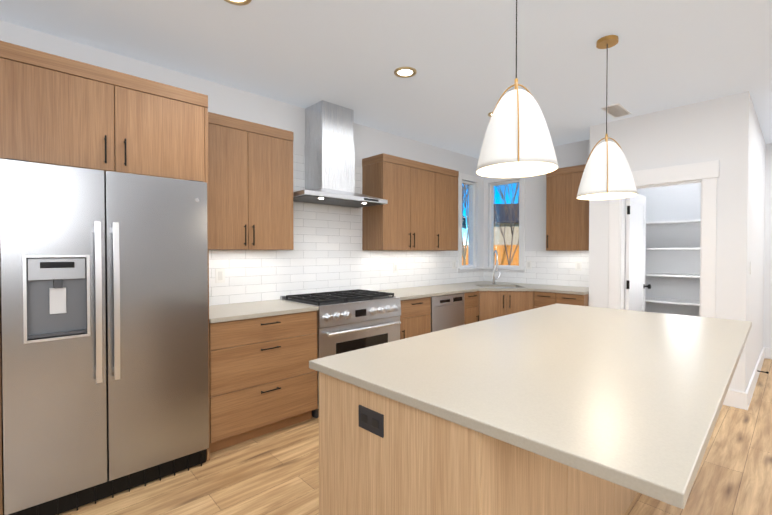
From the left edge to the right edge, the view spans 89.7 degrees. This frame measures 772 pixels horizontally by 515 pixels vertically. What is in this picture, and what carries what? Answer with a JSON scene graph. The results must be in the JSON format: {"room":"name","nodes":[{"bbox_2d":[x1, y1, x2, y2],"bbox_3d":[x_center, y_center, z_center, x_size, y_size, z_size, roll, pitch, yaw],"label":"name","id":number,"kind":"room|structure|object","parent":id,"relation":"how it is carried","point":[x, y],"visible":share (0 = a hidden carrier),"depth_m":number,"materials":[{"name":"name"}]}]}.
{"room":"kitchen","nodes":[
{"label":"kitchen","id":0,"kind":"room"},
{"bbox_2d":[0,20,483,267],"bbox_3d":[-1.550,-0.051,3.055,8.370,2.700,0.140,-1,1,-43],"label":"wall","id":1,"kind":"structure","parent":0,"point":[224,100],"depth_m":3.30,"materials":[{"name":"white paint"}]},
{"bbox_2d":[208,112,293,249],"bbox_3d":[-1.155,-0.550,3.072,0.778,0.978,0.362,-1,1,-43],"label":"upper cabinet","id":2,"kind":"object","parent":1,"relation":"attached to","point":[250,185],"visible":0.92,"depth_m":2.97,"materials":[{"name":"brown wood"}]},
{"bbox_2d":[293,100,387,207],"bbox_3d":[-0.479,-0.960,3.632,0.930,0.892,0.459,-1,1,-43],"label":"range hood","id":3,"kind":"object","parent":1,"relation":"attached to","point":[329,149],"visible":0.98,"depth_m":3.57,"materials":[{"name":"silver metal"}]},
{"bbox_2d":[209,153,484,305],"bbox_3d":[-0.056,-0.303,4.352,4.130,1.342,0.007,-1,1,-43],"label":"backsplash","id":4,"kind":"structure","parent":1,"relation":"attached to","point":[327,254],"depth_m":3.81,"materials":[{"name":"tile"}]},
{"bbox_2d":[215,269,224,282],"bbox_3d":[-1.341,0.148,3.142,0.075,0.115,0.007,-1,1,-43],"label":"electrical outlet","id":5,"kind":"object","parent":4,"relation":"attached to","point":[219,275],"visible":1,"depth_m":3.14,"materials":[{"name":"white plastic"}]},
{"bbox_2d":[393,263,397,272],"bbox_3d":[0.111,0.119,4.503,0.075,0.115,0.007,-1,1,-43],"label":"electrical outlet","id":6,"kind":"object","parent":4,"relation":"attached to","point":[395,267],"visible":1,"depth_m":4.50,"materials":[{"name":"white plastic"}]},
{"bbox_2d":[362,153,437,250],"bbox_3d":[0.155,-0.568,4.322,0.819,0.978,0.330,-1,1,-43],"label":"upper cabinet","id":7,"kind":"object","parent":1,"relation":"attached to","point":[418,211],"depth_m":4.12,"materials":[{"name":"brown wood"}]},
{"bbox_2d":[438,166,458,250],"bbox_3d":[0.616,-0.574,4.755,0.447,0.978,0.330,-1,1,-43],"label":"upper cabinet","id":8,"kind":"object","parent":1,"relation":"attached to","point":[447,178],"depth_m":4.65,"materials":[{"name":"brown wood"}]},
{"bbox_2d":[458,173,524,272],"bbox_3d":[1.440,-0.477,5.302,0.644,1.374,0.666,-1,1,-43],"label":"window","id":9,"kind":"structure","parent":1,"relation":"in","point":[482,224],"depth_m":5.07,"materials":[{"name":"white plastic"}]},
{"bbox_2d":[0,0,771,158],"bbox_3d":[1.703,-1.410,0.809,10.350,0.080,7.840,-1,1,-43],"label":"ceiling","id":10,"kind":"structure","parent":0,"point":[459,56],"depth_m":2.63,"materials":[{"name":"white paint"}]},
{"bbox_2d":[224,0,250,5],"bbox_3d":[-0.796,-1.381,2.044,0.170,0.009,0.170,-1,1,-43],"label":"recessed light","id":11,"kind":"object","parent":10,"relation":"in","point":[239,2],"visible":1,"depth_m":2.10,"materials":[{"name":"beige"}]},
{"bbox_2d":[394,67,416,77],"bbox_3d":[0.145,-1.394,2.927,0.170,0.009,0.170,-1,1,-43],"label":"recessed light","id":12,"kind":"object","parent":10,"relation":"in","point":[404,72],"visible":1,"depth_m":2.92,"materials":[{"name":"beige"}]},
{"bbox_2d":[476,0,557,177],"bbox_3d":[0.570,-0.882,1.703,0.344,0.999,0.347,-1,1,-43],"label":"pendant light","id":13,"kind":"object","parent":10,"relation":"hanging from","point":[517,142],"visible":1,"depth_m":1.61,"materials":[{"name":"white glass"}]},
{"bbox_2d":[576,35,637,199],"bbox_3d":[1.418,-0.893,2.496,0.344,0.999,0.344,-1,1,-43],"label":"pendant light","id":14,"kind":"object","parent":10,"relation":"hanging from","point":[607,174],"visible":1,"depth_m":2.42,"materials":[{"name":"white glass"}]},
{"bbox_2d":[601,103,630,117],"bbox_3d":[2.211,-1.405,3.725,0.380,0.010,0.150,-1,1,-43],"label":"ceiling vent","id":15,"kind":"object","parent":10,"relation":"in","point":[616,110],"visible":1,"depth_m":3.70,"materials":[{"name":"white metal"}]},
{"bbox_2d":[59,358,771,514],"bbox_3d":[1.703,1.360,0.847,10.350,0.060,7.840,-1,1,-43],"label":"floor","id":16,"kind":"structure","parent":0,"point":[276,472],"depth_m":2.28,"materials":[{"name":"brown wood"}]},
{"bbox_2d":[0,158,208,514],"bbox_3d":[-1.654,0.418,2.337,0.921,1.782,0.715,-1,1,-43],"label":"fridge","id":17,"kind":"object","parent":16,"relation":"on","point":[104,295],"visible":1,"depth_m":2.05,"materials":[{"name":"grey metal"}]},
{"bbox_2d":[0,41,209,514],"bbox_3d":[-1.820,0.141,2.255,1.319,2.338,0.662,-1,1,-43],"label":"cabinet","id":18,"kind":"object","parent":16,"relation":"on","point":[58,110],"visible":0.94,"depth_m":2.08,"materials":[{"name":"brown wood"}]},
{"bbox_2d":[209,311,317,452],"bbox_3d":[-1.047,0.858,3.005,0.815,0.884,0.620,-1,1,-43],"label":"base cabinet","id":19,"kind":"object","parent":16,"relation":"on","point":[263,378],"depth_m":2.74,"materials":[{"name":"brown wood"}]},
{"bbox_2d":[209,299,318,322],"bbox_3d":[-1.042,0.400,2.994,0.818,0.030,0.636,-1,1,-43],"label":"countertop","id":20,"kind":"structure","parent":19,"relation":"on","point":[235,311],"depth_m":2.88,"materials":[{"name":"stone"}]},
{"bbox_2d":[280,289,400,417],"bbox_3d":[-0.391,0.815,3.567,0.901,0.953,0.700,-1,1,-43],"label":"range","id":21,"kind":"object","parent":16,"relation":"on","point":[350,320],"visible":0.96,"depth_m":3.33,"materials":[{"name":"silver metal"}]},
{"bbox_2d":[399,297,430,339],"bbox_3d":[0.082,0.843,4.063,0.460,0.884,0.620,-1,1,-43],"label":"base cabinet","id":22,"kind":"object","parent":16,"relation":"on","point":[415,317],"depth_m":3.83,"materials":[{"name":"brown wood"}]},
{"bbox_2d":[431,293,463,331],"bbox_3d":[0.473,0.840,4.403,0.563,0.881,0.603,-1,1,-43],"label":"dishwasher","id":23,"kind":"object","parent":16,"relation":"on","point":[447,311],"visible":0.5,"depth_m":4.16,"materials":[{"name":"grey metal"}]},
{"bbox_2d":[464,291,478,324],"bbox_3d":[0.772,0.834,4.710,0.281,0.884,0.620,-1,1,-43],"label":"base cabinet","id":24,"kind":"object","parent":16,"relation":"on","point":[471,315],"depth_m":4.47,"materials":[{"name":"brown wood"}]},
{"bbox_2d":[319,372,637,514],"bbox_3d":[0.831,0.870,2.100,2.388,0.884,0.781,-1,1,-43],"label":"kitchen island","id":25,"kind":"object","parent":16,"relation":"on","point":[380,454],"visible":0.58,"depth_m":1.25,"materials":[{"name":"brown wood"}]},
{"bbox_2d":[309,303,751,508],"bbox_3d":[0.974,0.414,1.959,2.455,0.030,1.245,-1,1,-43],"label":"island countertop","id":26,"kind":"structure","parent":25,"relation":"on","point":[631,400],"depth_m":1.28,"materials":[{"name":"stone"}]},
{"bbox_2d":[478,291,533,320],"bbox_3d":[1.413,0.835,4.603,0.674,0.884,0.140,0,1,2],"label":"base cabinet","id":27,"kind":"object","parent":16,"relation":"on","point":[493,304],"visible":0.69,"depth_m":4.56,"materials":[{"name":"brown wood"}]},
{"bbox_2d":[377,281,534,299],"bbox_3d":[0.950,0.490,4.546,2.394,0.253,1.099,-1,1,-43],"label":"countertop","id":28,"kind":"structure","parent":27,"relation":"on","point":[445,289],"depth_m":4.54,"materials":[{"name":"stone"}]},
{"bbox_2d":[491,250,500,283],"bbox_3d":[1.442,0.128,5.087,0.202,0.456,0.166,-1,1,-43],"label":"faucet","id":29,"kind":"object","parent":28,"relation":"on","point":[494,278],"visible":1,"depth_m":5.13,"materials":[{"name":"silver metal"}]},
{"bbox_2d":[534,291,588,308],"bbox_3d":[2.141,0.836,4.556,0.648,0.884,0.556,-1,1,-43],"label":"base cabinet","id":30,"kind":"object","parent":16,"relation":"on","point":[542,299],"visible":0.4,"depth_m":4.35,"materials":[{"name":"brown wood"}]},
{"bbox_2d":[500,283,588,294],"bbox_3d":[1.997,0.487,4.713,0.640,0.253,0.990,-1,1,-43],"label":"countertop","id":31,"kind":"structure","parent":30,"relation":"on","point":[538,287],"depth_m":4.55,"materials":[{"name":"stone"}]},
{"bbox_2d":[484,139,589,271],"bbox_3d":[2.064,-0.081,5.217,0.140,2.700,1.650,-1,1,-43],"label":"wall","id":32,"kind":"structure","parent":0,"point":[573,154],"depth_m":5.14,"materials":[{"name":"white paint"}]},
{"bbox_2d":[485,250,588,286],"bbox_3d":[2.019,0.132,5.159,0.007,0.451,1.620,-1,1,-43],"label":"backsplash","id":33,"kind":"structure","parent":32,"relation":"attached to","point":[548,267],"depth_m":5.02,"materials":[{"name":"tile"}]},
{"bbox_2d":[526,260,531,268],"bbox_3d":[1.929,0.099,5.243,0.007,0.115,0.075,-1,1,-43],"label":"electrical outlet","id":34,"kind":"object","parent":33,"relation":"attached to","point":[528,264],"visible":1,"depth_m":5.24,"materials":[{"name":"white plastic"}]},
{"bbox_2d":[575,261,581,270],"bbox_3d":[2.368,0.105,4.775,0.007,0.115,0.075,-1,1,-43],"label":"electrical outlet","id":35,"kind":"object","parent":33,"relation":"attached to","point":[578,265],"visible":1,"depth_m":4.77,"materials":[{"name":"white plastic"}]},
{"bbox_2d":[546,164,588,250],"bbox_3d":[2.252,-0.572,4.639,0.362,0.978,0.555,-1,1,-43],"label":"upper cabinet","id":36,"kind":"object","parent":32,"relation":"attached to","point":[567,219],"visible":0.73,"depth_m":4.56,"materials":[{"name":"brown wood"}]},
{"bbox_2d":[589,123,604,306],"bbox_3d":[2.756,-0.073,4.653,1.400,2.700,0.120,-1,1,-43],"label":"wall","id":37,"kind":"structure","parent":0,"point":[597,132],"depth_m":4.17,"materials":[{"name":"white paint"}]},
{"bbox_2d":[601,97,724,318],"bbox_3d":[2.679,-0.061,3.800,0.120,2.700,1.020,-1,1,-43],"label":"wall","id":38,"kind":"structure","parent":0,"point":[691,133],"depth_m":4.02,"materials":[{"name":"white paint"}]},
{"bbox_2d":[625,194,650,311],"bbox_3d":[2.773,0.284,4.264,0.642,1.975,0.113,-1,1,-43],"label":"pantry door","id":39,"kind":"structure","parent":38,"relation":"in","point":[635,263],"depth_m":4.24,"materials":[{"name":"white paint"}]},
{"bbox_2d":[608,160,718,317],"bbox_3d":[2.673,0.214,3.798,0.147,2.150,0.890,-1,1,-43],"label":"door frame","id":40,"kind":"structure","parent":38,"relation":"attached to","point":[705,175],"depth_m":3.58,"materials":[{"name":"white paint"}]},
{"bbox_2d":[645,219,700,305],"bbox_3d":[3.439,0.229,4.515,0.361,1.300,1.020,-1,1,-43],"label":"pantry shelves","id":41,"kind":"object","parent":38,"relation":"attached to","point":[674,301],"visible":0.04,"depth_m":4.49,"materials":[{"name":"white paint"}]},
{"bbox_2d":[725,91,765,392],"bbox_3d":[3.883,-0.066,4.147,2.350,2.700,0.120,-1,1,-43],"label":"wall","id":42,"kind":"structure","parent":0,"point":[726,131],"depth_m":3.38,"materials":[{"name":"white paint"}]},
{"bbox_2d":[743,347,765,409],"bbox_3d":[3.913,1.215,4.097,2.340,0.140,0.019,-1,1,-43],"label":"baseboard","id":43,"kind":"structure","parent":42,"relation":"attached to","point":[747,396],"depth_m":3.73,"materials":[{"name":"white paint"}]},
{"bbox_2d":[763,143,771,347],"bbox_3d":[6.378,-0.054,3.306,0.140,2.700,4.760,-1,1,-43],"label":"wall","id":44,"kind":"structure","parent":0,"point":[767,327],"depth_m":4.87,"materials":[{"name":"white paint"}]},
{"bbox_2d":[766,347,771,358],"bbox_3d":[6.361,1.227,3.226,0.016,0.140,4.640,-1,1,-43],"label":"baseboard","id":45,"kind":"structure","parent":44,"relation":"attached to","point":[768,350],"depth_m":4.88,"materials":[{"name":"white paint"}]},
{"label":"outside","id":46,"kind":"structure","parent":0,"visible":0},
{"bbox_3d":[7.459,1.072,53.430,96.000,0.050,92.000,-1,1,-43],"label":"ground","id":47,"kind":"structure","parent":46,"visible":0},
{"bbox_2d":[462,216,465,228],"bbox_3d":[2.280,-2.070,34.159,9.300,6.770,9.820,0,1,12],"label":"house","id":48,"kind":"structure","parent":47,"relation":"on","point":[464,224],"depth_m":33.99,"materials":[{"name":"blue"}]},
{"bbox_2d":[462,184,468,264],"bbox_3d":[2.373,-0.865,12.743,2.447,4.959,2.159,-1,1,-43],"label":"tree","id":49,"kind":"object","parent":47,"relation":"on","point":[465,197],"depth_m":12.52,"materials":[{"name":"brown plant"}]},
{"bbox_2d":[462,245,518,265],"bbox_3d":[3.410,0.540,15.518,13.050,2.070,0.062,0,1,12],"label":"fence","id":50,"kind":"object","parent":47,"relation":"on","point":[500,252],"depth_m":15.25,"materials":[{"name":"orange wood"}]},
{"bbox_2d":[494,203,518,264],"bbox_3d":[13.943,-1.714,33.712,11.800,6.070,8.800,0,1,12],"label":"house","id":51,"kind":"structure","parent":47,"relation":"on","point":[508,233],"depth_m":30.67,"materials":[{"name":"beige"}]},
{"bbox_2d":[494,183,518,264],"bbox_3d":[4.336,-1.087,13.504,2.552,5.383,2.420,-1,1,-43],"label":"tree","id":52,"kind":"object","parent":47,"relation":"on","point":[512,231],"depth_m":13.51,"materials":[{"name":"brown plant"}]}
]}

